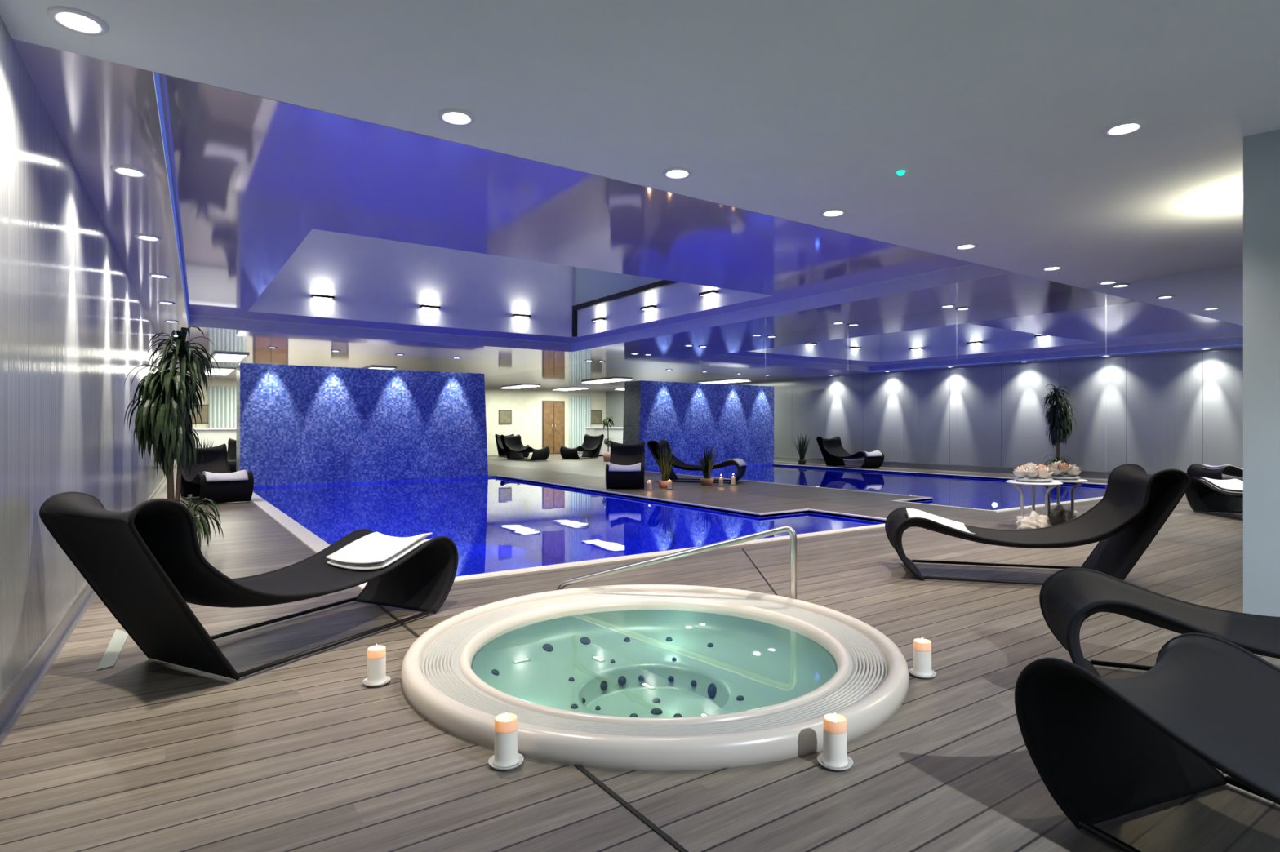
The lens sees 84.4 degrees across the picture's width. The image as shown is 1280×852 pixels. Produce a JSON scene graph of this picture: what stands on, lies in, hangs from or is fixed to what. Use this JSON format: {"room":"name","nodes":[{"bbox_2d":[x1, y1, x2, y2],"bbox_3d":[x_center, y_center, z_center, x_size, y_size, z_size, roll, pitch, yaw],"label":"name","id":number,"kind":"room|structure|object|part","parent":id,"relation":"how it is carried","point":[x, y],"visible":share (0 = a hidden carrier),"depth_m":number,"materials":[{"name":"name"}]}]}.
{"room":"spa","nodes":[
{"label":"spa","id":0,"kind":"room"},
{"bbox_2d":[0,15,176,697],"bbox_3d":[-6.341,-0.245,8.990,0.120,2.390,28.034,0,0,-32],"label":"wall","id":1,"kind":"structure","parent":0,"point":[74,323],"depth_m":3.24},
{"bbox_2d":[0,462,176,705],"bbox_3d":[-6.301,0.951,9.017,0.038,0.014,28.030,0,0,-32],"label":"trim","id":2,"kind":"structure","parent":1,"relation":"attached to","point":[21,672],"depth_m":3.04,"materials":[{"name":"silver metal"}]},
{"bbox_2d":[0,462,177,748],"bbox_3d":[-6.350,1.025,8.984,0.100,0.150,28.033,0,0,-32],"label":"baseboard","id":3,"kind":"structure","parent":1,"relation":"attached to","point":[10,702],"depth_m":3.18,"materials":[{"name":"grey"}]},
{"bbox_2d":[154,72,189,325],"bbox_3d":[-4.210,-1.442,6.485,0.014,0.014,8.508,0,0,-32],"label":"led strip","id":4,"kind":"object","parent":1,"relation":"attached to","point":[156,75],"visible":0.88,"depth_m":3.91,"materials":[{"name":"blue plastic"}]},
{"bbox_2d":[153,71,1013,351],"bbox_3d":[-1.643,-1.509,8.239,6.610,0.160,8.532,0,0,-34],"label":"trim","id":5,"kind":"structure","parent":1,"relation":"attached to","point":[974,271],"depth_m":10.27,"materials":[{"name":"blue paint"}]},
{"bbox_2d":[188,377,235,427],"bbox_3d":[-10.650,-0.170,23.092,7.815,2.540,0.150,0,0,-34],"label":"wall","id":6,"kind":"structure","parent":0,"point":[215,382],"depth_m":21.39,"materials":[{"name":"beige paint"}]},
{"bbox_2d":[190,404,208,423],"bbox_3d":[-13.224,-0.360,21.218,0.620,0.580,0.035,0,0,-34],"label":"picture","id":7,"kind":"object","parent":6,"relation":"attached to","point":[205,417],"visible":0.53,"depth_m":21.25,"materials":[{"name":"brown"}]},
{"bbox_2d":[208,386,212,427],"bbox_3d":[-12.979,-0.065,21.338,0.038,2.270,0.095,0,0,38],"label":"panel","id":8,"kind":"object","parent":6,"relation":"hanging from","point":[210,387],"visible":0.6,"depth_m":21.32,"materials":[{"name":"white"}]},
{"bbox_2d":[213,386,216,427],"bbox_3d":[-12.888,-0.065,21.400,0.038,2.270,0.095,0,0,38],"label":"panel","id":9,"kind":"object","parent":6,"relation":"hanging from","point":[214,387],"visible":0.6,"depth_m":21.38,"materials":[{"name":"white"}]},
{"bbox_2d":[217,386,221,427],"bbox_3d":[-12.797,-0.065,21.462,0.038,2.270,0.095,0,0,38],"label":"panel","id":10,"kind":"object","parent":6,"relation":"hanging from","point":[219,388],"visible":0.6,"depth_m":21.45,"materials":[{"name":"white"}]},
{"bbox_2d":[221,386,225,427],"bbox_3d":[-12.706,-0.065,21.524,0.038,2.270,0.095,0,0,38],"label":"panel","id":11,"kind":"object","parent":6,"relation":"hanging from","point":[223,388],"visible":0.6,"depth_m":21.51,"materials":[{"name":"white"}]},
{"bbox_2d":[225,386,229,427],"bbox_3d":[-12.616,-0.065,21.586,0.038,2.270,0.095,0,0,38],"label":"panel","id":12,"kind":"object","parent":6,"relation":"hanging from","point":[227,388],"visible":0.6,"depth_m":21.57,"materials":[{"name":"white"}]},
{"bbox_2d":[229,386,233,427],"bbox_3d":[-12.525,-0.065,21.648,0.038,2.270,0.095,0,0,38],"label":"panel","id":13,"kind":"object","parent":6,"relation":"hanging from","point":[231,388],"visible":0.6,"depth_m":21.63,"materials":[{"name":"white"}]},
{"bbox_2d":[233,386,235,427],"bbox_3d":[-12.434,-0.065,21.710,0.038,2.270,0.095,0,0,38],"label":"panel","id":14,"kind":"object","parent":6,"relation":"hanging from","point":[234,388],"visible":0.34,"depth_m":21.68,"materials":[{"name":"white"}]},
{"bbox_2d":[235,363,488,486],"bbox_3d":[-5.479,0.005,14.393,4.730,2.290,0.749,0,0,-34],"label":"wall","id":15,"kind":"structure","parent":0,"point":[295,424],"depth_m":13.88,"materials":[{"name":"blue tile"}]},
{"bbox_2d":[247,229,574,337],"bbox_3d":[-3.305,-2.395,11.246,5.170,1.610,0.001,0,0,-34],"label":"wall","id":16,"kind":"structure","parent":0,"point":[371,279],"depth_m":11.13,"materials":[{"name":"white paint"}]},
{"bbox_2d":[311,293,334,299],"bbox_3d":[-4.620,-1.885,10.290,0.300,0.039,0.090,0,0,-34],"label":"wall sconce","id":17,"kind":"object","parent":16,"relation":"attached to","point":[313,295],"visible":1,"depth_m":10.25,"materials":[{"name":"black metal"}]},
{"bbox_2d":[420,304,440,309],"bbox_3d":[-3.320,-1.885,11.179,0.300,0.039,0.090,0,0,-34],"label":"wall sconce","id":18,"kind":"object","parent":16,"relation":"attached to","point":[421,305],"visible":1,"depth_m":11.15,"materials":[{"name":"black metal"}]},
{"bbox_2d":[512,313,530,317],"bbox_3d":[-2.019,-1.885,12.067,0.300,0.039,0.090,0,0,-34],"label":"wall sconce","id":19,"kind":"object","parent":16,"relation":"attached to","point":[514,314],"visible":1,"depth_m":12.02,"materials":[{"name":"black metal"}]},
{"bbox_2d":[158,73,973,343],"bbox_3d":[-1.643,-1.590,8.239,6.618,0.001,8.540,0,0,-34],"label":"ceiling","id":20,"kind":"structure","parent":0,"point":[252,176],"depth_m":5.34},
{"bbox_2d":[0,463,1279,851],"bbox_3d":[-2.808,1.100,11.525,10.035,0.001,28.200,0,0,-34],"label":"floor","id":21,"kind":"structure","parent":0,"point":[140,753],"depth_m":2.40,"materials":[{"name":"wood"}]},
{"bbox_2d":[97,629,128,670],"bbox_3d":[-2.606,1.097,3.510,0.068,0.004,0.741,0,0,-31],"label":"deck plate","id":22,"kind":"object","parent":21,"relation":"on","point":[113,650],"visible":0.93,"depth_m":3.45,"materials":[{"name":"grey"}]},
{"bbox_2d":[124,326,224,548],"bbox_3d":[-4.041,0.119,6.154,0.736,2.009,0.570,0,0,-37],"label":"dracaena","id":23,"kind":"object","parent":21,"relation":"on","point":[163,420],"visible":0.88,"depth_m":6.03,"materials":[{"name":"green plant"}]},
{"bbox_2d":[195,438,215,448],"bbox_3d":[-7.381,0.636,11.967,0.602,0.928,0.656,0,0,26],"label":"grass plant","id":24,"kind":"object","parent":21,"relation":"on","point":[204,442],"visible":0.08,"depth_m":11.92,"materials":[{"name":"green plant"}]},
{"bbox_2d":[192,427,235,451],"bbox_3d":[-11.072,0.575,19.310,2.400,1.050,0.700,0,0,-34],"label":"counter","id":25,"kind":"object","parent":21,"relation":"on","point":[220,436],"depth_m":18.79,"materials":[{"name":"white paint"}]},
{"bbox_2d":[192,427,235,430],"bbox_3d":[-11.072,0.075,19.310,2.400,0.050,0.700,0,0,-34],"label":"countertop","id":26,"kind":"structure","parent":25,"relation":"on","point":[195,428],"depth_m":18.74,"materials":[{"name":"white paint"}]},
{"bbox_2d":[180,443,253,504],"bbox_3d":[-6.412,0.690,10.604,0.662,0.816,1.841,0,0,-42],"label":"sun lounger","id":27,"kind":"object","parent":21,"relation":"on","point":[215,458],"visible":0.66,"depth_m":10.48,"materials":[{"name":"black leather"}]},
{"bbox_2d":[202,469,248,481],"bbox_3d":[-5.888,0.706,10.029,0.512,0.150,0.317,0,0,-42],"label":"towel","id":28,"kind":"object","parent":27,"relation":"on","point":[242,475],"visible":0.99,"depth_m":9.97,"materials":[{"name":"white fabric"}]},
{"bbox_2d":[226,438,235,472],"bbox_3d":[-9.037,0.690,15.877,0.662,0.816,1.841,0,0,-19],"label":"sun lounger","id":29,"kind":"object","parent":21,"relation":"on","point":[231,453],"visible":0.17,"depth_m":16.34,"materials":[{"name":"black leather"}]},
{"bbox_2d":[39,491,457,680],"bbox_3d":[-1.806,0.690,3.622,0.662,0.816,1.841,0,0,26],"label":"sun lounger","id":30,"kind":"object","parent":21,"relation":"on","point":[144,562],"visible":0.91,"depth_m":3.05,"materials":[{"name":"black plastic"}]},
{"bbox_3d":[-2.042,1.078,3.867,0.022,0.022,1.200,0,0,26],"label":"rail","id":31,"kind":"part","parent":30,"relation":"part of","materials":[{"name":"black metal"}]},
{"bbox_3d":[-1.468,1.078,3.584,0.022,0.022,1.200,0,0,26],"label":"rail","id":32,"kind":"part","parent":30,"relation":"part of","materials":[{"name":"black metal"}]},
{"bbox_2d":[325,531,432,570],"bbox_3d":[-1.521,0.724,4.127,0.448,0.180,0.386,0,0,26],"label":"towel","id":33,"kind":"object","parent":30,"relation":"on","point":[376,550],"visible":1,"depth_m":4.06,"materials":[{"name":"white fabric"}]},
{"bbox_2d":[362,644,391,687],"bbox_3d":[-1.124,1.014,3.014,0.114,0.168,0.114,0,0,-34],"label":"candle","id":34,"kind":"object","parent":21,"relation":"on","point":[376,655],"visible":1,"depth_m":2.98,"materials":[{"name":"white wax"}]},
{"bbox_2d":[488,712,524,770],"bbox_3d":[-0.435,1.014,2.294,0.114,0.168,0.114,0,0,-2],"label":"candle","id":35,"kind":"object","parent":21,"relation":"on","point":[506,757],"visible":1,"depth_m":2.26,"materials":[{"name":"white wax"}]},
{"bbox_2d":[377,604,688,851],"bbox_3d":[-0.163,1.098,2.226,0.016,0.004,5.860,0,0,-34],"label":"trim","id":36,"kind":"structure","parent":21,"relation":"on","point":[609,791],"depth_m":2.05,"materials":[{"name":"black"}]},
{"bbox_2d":[250,475,886,590],"bbox_3d":[-2.103,1.768,10.347,5.940,1.364,9.740,0,0,-34],"label":"swimming pool","id":37,"kind":"object","parent":21,"relation":"in","point":[498,526],"visible":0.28,"depth_m":9.77,"materials":[{"name":"liquid"}]},
{"bbox_2d":[661,533,672,549],"bbox_3d":[0.382,1.650,10.192,0.030,0.260,0.260,0,0,-34],"label":"lamp","id":38,"kind":"object","parent":37,"relation":"attached to","point":[666,539],"depth_m":10.16,"materials":[{"name":"blue metal"}]},
{"bbox_2d":[605,440,644,488],"bbox_3d":[-0.249,0.690,12.973,0.662,0.816,1.841,0,0,1],"label":"sun lounger","id":39,"kind":"object","parent":21,"relation":"on","point":[621,454],"visible":0.9,"depth_m":13.48,"materials":[{"name":"black leather"}]},
{"bbox_2d":[608,462,640,471],"bbox_3d":[-0.258,0.707,12.179,0.544,0.148,0.284,0,0,1],"label":"towel","id":40,"kind":"object","parent":39,"relation":"on","point":[612,467],"visible":1,"depth_m":12.11,"materials":[{"name":"white fabric"}]},
{"bbox_2d":[646,480,652,490],"bbox_3d":[0.162,1.014,12.137,0.114,0.168,0.114,0,0,-34],"label":"candle","id":41,"kind":"object","parent":21,"relation":"on","point":[649,482],"visible":1,"depth_m":12.10,"materials":[{"name":"white wax"}]},
{"bbox_2d":[400,584,908,771],"bbox_3d":[0.064,1.202,3.398,2.299,0.380,2.299,0,0,40],"label":"whirlpool","id":42,"kind":"object","parent":21,"relation":"on","point":[646,677],"visible":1,"depth_m":3.46,"materials":[{"name":"beige plastic"}]},
{"bbox_2d":[650,444,679,488],"bbox_3d":[0.454,0.699,12.533,0.602,0.802,0.560,0,0,-34],"label":"grass plant","id":43,"kind":"object","parent":21,"relation":"on","point":[665,468],"visible":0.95,"depth_m":12.48,"materials":[{"name":"green plant"}]},
{"bbox_3d":[0.451,1.035,12.564,0.260,0.130,0.260,0,0,-34],"label":"pot","id":44,"kind":"part","parent":43,"relation":"part of","materials":[{"name":"pink"}]},
{"bbox_2d":[666,480,672,489],"bbox_3d":[0.512,1.014,12.279,0.114,0.168,0.114,0,0,-34],"label":"candle","id":45,"kind":"object","parent":21,"relation":"on","point":[669,482],"visible":1,"depth_m":12.25,"materials":[{"name":"white wax"}]},
{"bbox_2d":[556,525,796,599],"bbox_3d":[0.197,0.846,4.312,1.534,0.508,0.084,0,0,11],"label":"handrail","id":46,"kind":"object","parent":21,"relation":"on","point":[780,530],"visible":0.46,"depth_m":4.25,"materials":[{"name":"silver metal"}]},
{"bbox_2d":[742,548,777,595],"bbox_3d":[0.898,1.098,5.191,0.012,0.002,2.253,0,0,1],"label":"trim","id":47,"kind":"structure","parent":21,"relation":"on","point":[756,567],"depth_m":5.23,"materials":[{"name":"black"}]},
{"bbox_2d":[817,713,853,771],"bbox_3d":[0.633,1.014,2.291,0.114,0.168,0.114,0,0,31],"label":"candle","id":48,"kind":"object","parent":21,"relation":"on","point":[834,757],"visible":1,"depth_m":2.26,"materials":[{"name":"white wax"}]},
{"bbox_2d":[908,637,936,679],"bbox_3d":[1.245,1.014,3.113,0.114,0.168,0.114,0,0,-26],"label":"candle","id":49,"kind":"object","parent":21,"relation":"on","point":[922,668],"visible":1,"depth_m":3.08,"materials":[{"name":"white wax"}]},
{"bbox_2d":[1015,506,1052,529],"bbox_3d":[4.151,0.977,7.437,0.423,0.245,0.302,0,0,-34],"label":"crumpled cloth","id":50,"kind":"object","parent":21,"relation":"on","point":[1032,519],"visible":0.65,"depth_m":7.35,"materials":[{"name":"white fabric"}]},
{"bbox_2d":[1005,480,1062,523],"bbox_3d":[4.170,0.844,7.475,0.530,0.512,0.530,0,0,-34],"label":"side table","id":51,"kind":"object","parent":21,"relation":"on","point":[1014,482],"visible":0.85,"depth_m":7.36,"materials":[{"name":"white paint"}]},
{"bbox_3d":[3.998,0.849,7.466,0.113,0.501,0.030,0,0,-3],"label":"leg","id":52,"kind":"part","parent":51,"relation":"part of","materials":[{"name":"white paint"}]},
{"bbox_2d":[1013,462,1053,482],"bbox_3d":[4.148,0.484,7.453,0.403,0.207,0.392,0,0,-34],"label":"flower arrangement","id":53,"kind":"object","parent":51,"relation":"on","point":[1040,473],"visible":1,"depth_m":7.37,"materials":[{"name":"white plant"}]},
{"bbox_2d":[1013,476,1053,482],"bbox_3d":[4.154,0.570,7.464,0.380,0.035,0.380,0,0,-34],"label":"bowl","id":54,"kind":"object","parent":51,"relation":"on","point":[1024,479],"depth_m":7.35,"materials":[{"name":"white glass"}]},
{"bbox_3d":[4.248,0.849,7.629,0.030,0.501,0.113,0,0,27],"label":"leg","id":55,"kind":"part","parent":51,"relation":"part of","materials":[{"name":"white paint"}]},
{"bbox_3d":[4.264,0.849,7.331,0.032,0.501,0.113,0,0,-34],"label":"leg","id":56,"kind":"part","parent":51,"relation":"part of","materials":[{"name":"white paint"}]},
{"bbox_2d":[884,463,1191,585],"bbox_3d":[2.789,0.690,5.155,1.841,0.816,0.662,0,0,14],"label":"sun lounger","id":57,"kind":"object","parent":21,"relation":"on","point":[1135,505],"visible":0.96,"depth_m":5.04,"materials":[{"name":"black metal"}]},
{"bbox_2d":[906,508,974,534],"bbox_3d":[2.255,0.736,5.322,0.422,0.174,0.416,0,0,14],"label":"towel","id":58,"kind":"object","parent":57,"relation":"on","point":[911,513],"visible":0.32,"depth_m":5.41,"materials":[{"name":"white fabric"}]},
{"bbox_3d":[2.600,1.078,4.872,1.200,0.022,0.022,0,0,14],"label":"rail","id":59,"kind":"part","parent":57,"relation":"part of","materials":[{"name":"black metal"}]},
{"bbox_3d":[2.756,1.078,5.493,1.200,0.022,0.022,0,0,14],"label":"rail","id":60,"kind":"part","parent":57,"relation":"part of","materials":[{"name":"black metal"}]},
{"bbox_2d":[1014,632,1279,851],"bbox_3d":[1.760,0.690,1.371,0.662,0.816,1.841,0,0,-22],"label":"sun lounger","id":61,"kind":"object","parent":21,"relation":"on","point":[1104,749],"visible":1,"depth_m":2.04,"materials":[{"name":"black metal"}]},
{"bbox_3d":[1.421,1.078,1.358,0.022,0.022,1.200,0,0,-22],"label":"rail","id":62,"kind":"part","parent":61,"relation":"part of","materials":[{"name":"black metal"}]},
{"bbox_3d":[2.014,1.078,1.597,0.022,0.022,1.200,0,0,-22],"label":"rail","id":63,"kind":"part","parent":61,"relation":"part of","materials":[{"name":"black metal"}]},
{"bbox_2d":[1039,567,1279,677],"bbox_3d":[2.604,0.690,2.661,1.841,0.816,0.662,0,0,21],"label":"sun lounger","id":64,"kind":"object","parent":21,"relation":"on","point":[1068,597],"visible":0.8,"depth_m":3.00,"materials":[{"name":"black metal"}]},
{"bbox_3d":[2.614,1.078,3.001,1.200,0.022,0.022,0,0,21],"label":"rail","id":65,"kind":"part","parent":64,"relation":"part of","materials":[{"name":"black metal"}]},
{"bbox_2d":[0,0,1279,379],"bbox_3d":[-2.959,-1.470,11.422,10.400,0.080,28.200,0,0,-34],"label":"ceiling","id":66,"kind":"structure","parent":0,"point":[995,114],"depth_m":3.17,"materials":[{"name":"paint"}]},
{"bbox_2d":[46,5,109,35],"bbox_3d":[-1.978,-1.424,2.488,0.172,0.012,0.172,0,0,-34],"label":"recessed light","id":67,"kind":"object","parent":66,"relation":"in","point":[74,20],"visible":1,"depth_m":2.48,"materials":[{"name":"white paint"}]},
{"bbox_2d":[204,367,235,375],"bbox_3d":[-10.942,-1.413,18.321,0.600,0.034,2.600,0,0,-34],"label":"ceiling light","id":68,"kind":"object","parent":66,"relation":"attached to","point":[223,371],"visible":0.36,"depth_m":17.94,"materials":[{"name":"white paint"}]},
{"bbox_2d":[209,351,249,362],"bbox_3d":[-8.514,-1.413,14.590,0.600,0.034,1.900,0,0,-34],"label":"ceiling light","id":69,"kind":"object","parent":66,"relation":"attached to","point":[219,357],"visible":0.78,"depth_m":14.29,"materials":[{"name":"white paint"}]},
{"bbox_2d":[210,354,246,362],"bbox_3d":[-8.514,-1.399,14.590,0.520,0.005,1.820,0,0,-34],"label":"diffuser","id":70,"kind":"object","parent":69,"relation":"attached to","point":[218,357],"depth_m":14.46,"materials":[{"name":"white plastic"}]},
{"bbox_2d":[365,366,396,369],"bbox_3d":[-6.720,-1.413,17.814,0.600,0.034,2.000,0,0,-34],"label":"ceiling panel","id":71,"kind":"object","parent":66,"relation":"attached to","point":[368,367],"visible":0.44,"depth_m":17.09,"materials":[{"name":"white paint"}]},
{"bbox_2d":[368,367,395,369],"bbox_3d":[-6.720,-1.399,17.814,0.520,0.005,1.920,0,0,-34],"label":"diffuser","id":72,"kind":"object","parent":71,"relation":"attached to","point":[386,368],"depth_m":17.12,"materials":[{"name":"white plastic"}]},
{"bbox_2d":[437,107,475,126],"bbox_3d":[-0.847,-1.424,3.261,0.172,0.012,0.172,0,0,-34],"label":"recessed light","id":73,"kind":"object","parent":66,"relation":"in","point":[451,116],"visible":1,"depth_m":3.25,"materials":[{"name":"white paint"}]},
{"bbox_2d":[662,167,692,179],"bbox_3d":[0.210,-1.424,3.983,0.172,0.012,0.172,0,0,-34],"label":"recessed light","id":74,"kind":"object","parent":66,"relation":"in","point":[673,173],"visible":1,"depth_m":3.97,"materials":[{"name":"white paint"}]},
{"bbox_2d":[819,208,846,217],"bbox_3d":[1.292,-1.424,4.722,0.172,0.012,0.172,0,0,-34],"label":"recessed light","id":75,"kind":"object","parent":66,"relation":"in","point":[833,212],"visible":1,"depth_m":4.72,"materials":[{"name":"white paint"}]},
{"bbox_2d":[831,321,844,324],"bbox_3d":[2.746,-1.424,9.772,0.172,0.012,0.172,0,0,-34],"label":"recessed light","id":76,"kind":"object","parent":66,"relation":"in","point":[837,322],"visible":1,"depth_m":9.72,"materials":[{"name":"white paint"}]},
{"bbox_2d":[896,170,905,176],"bbox_3d":[1.467,-1.420,3.969,0.048,0.020,0.048,0,0,-34],"label":"recessed light","id":77,"kind":"object","parent":66,"relation":"in","point":[900,173],"visible":1,"depth_m":3.96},
{"bbox_2d":[940,305,955,308],"bbox_3d":[3.671,-1.424,8.418,0.172,0.012,0.172,0,0,-34],"label":"recessed light","id":78,"kind":"object","parent":66,"relation":"in","point":[942,306],"visible":1,"depth_m":8.42,"materials":[{"name":"white paint"}]},
{"bbox_2d":[954,243,977,249],"bbox_3d":[2.588,-1.424,5.607,0.172,0.012,0.172,0,0,-34],"label":"recessed light","id":79,"kind":"object","parent":66,"relation":"in","point":[966,246],"visible":1,"depth_m":5.59,"materials":[{"name":"white paint"}]},
{"bbox_2d":[1041,266,1062,271],"bbox_3d":[3.728,-1.424,6.386,0.172,0.012,0.172,0,0,-34],"label":"recessed light","id":80,"kind":"object","parent":66,"relation":"in","point":[1050,268],"visible":1,"depth_m":6.37,"materials":[{"name":"white paint"}]},
{"bbox_2d":[1097,280,1118,284],"bbox_3d":[4.652,-1.424,7.018,0.172,0.012,0.172,0,0,-34],"label":"recessed light","id":81,"kind":"object","parent":66,"relation":"in","point":[1105,282],"visible":1,"depth_m":7.02,"materials":[{"name":"white paint"}]},
{"bbox_2d":[1102,120,1146,136],"bbox_3d":[2.317,-1.424,3.381,0.172,0.012,0.172,0,0,-34],"label":"recessed light","id":82,"kind":"object","parent":66,"relation":"in","point":[1130,126],"visible":1,"depth_m":3.38,"materials":[{"name":"white paint"}]},
{"bbox_2d":[574,282,772,337],"bbox_3d":[0.229,-2.395,10.656,0.001,1.610,4.960,0,0,-34],"label":"wall","id":83,"kind":"structure","parent":0,"point":[677,299],"depth_m":10.62,"materials":[{"name":"white paint"}]},
{"bbox_2d":[591,317,604,321],"bbox_3d":[-0.707,-1.800,11.943,0.090,0.039,0.300,0,0,-34],"label":"wall sconce","id":84,"kind":"object","parent":83,"relation":"attached to","point":[598,319],"visible":1,"depth_m":11.89,"materials":[{"name":"black metal"}]},
{"bbox_2d":[572,266,679,337],"bbox_3d":[0.089,-2.300,10.803,0.055,1.400,4.540,0,0,-34],"label":"screen","id":85,"kind":"object","parent":83,"relation":"attached to","point":[593,287],"visible":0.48,"depth_m":11.83,"materials":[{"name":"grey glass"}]},
{"bbox_3d":[-1.169,-1.835,12.644,0.055,0.470,0.080,0,0,-34],"label":"frame post","id":86,"kind":"part","parent":85,"relation":"part of","materials":[{"name":"black metal"}]},
{"bbox_3d":[0.082,-2.550,10.835,0.020,0.800,4.400,0,0,-34],"label":"glass pane","id":87,"kind":"part","parent":85,"relation":"part of","materials":[{"name":"grey"}]},
{"bbox_3d":[0.089,-2.110,10.803,0.055,0.080,4.540,0,0,-34],"label":"frame rail","id":88,"kind":"part","parent":85,"relation":"part of","materials":[{"name":"black metal"}]},
{"bbox_2d":[640,305,656,310],"bbox_3d":[0.122,-1.800,10.729,0.090,0.039,0.300,0,0,-34],"label":"wall sconce","id":89,"kind":"object","parent":83,"relation":"attached to","point":[649,307],"visible":1,"depth_m":10.68,"materials":[{"name":"black metal"}]},
{"bbox_2d":[698,289,717,296],"bbox_3d":[0.923,-1.800,9.556,0.090,0.039,0.300,0,0,-34],"label":"wall sconce","id":90,"kind":"object","parent":83,"relation":"attached to","point":[712,291],"visible":1,"depth_m":9.52,"materials":[{"name":"black metal"}]},
{"bbox_2d":[484,264,1243,550],"bbox_3d":[-0.905,-0.170,15.489,0.100,2.540,23.400,0,0,-34],"label":"wall","id":91,"kind":"structure","parent":0,"point":[932,412],"depth_m":8.59,"materials":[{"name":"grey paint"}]},
{"bbox_2d":[1243,129,1279,617],"bbox_3d":[5.464,-0.170,3.551,4.170,2.540,2.700,0,0,-34],"label":"wall","id":92,"kind":"structure","parent":0,"point":[1261,151],"depth_m":3.45,"materials":[{"name":"grey paint"}]}
]}

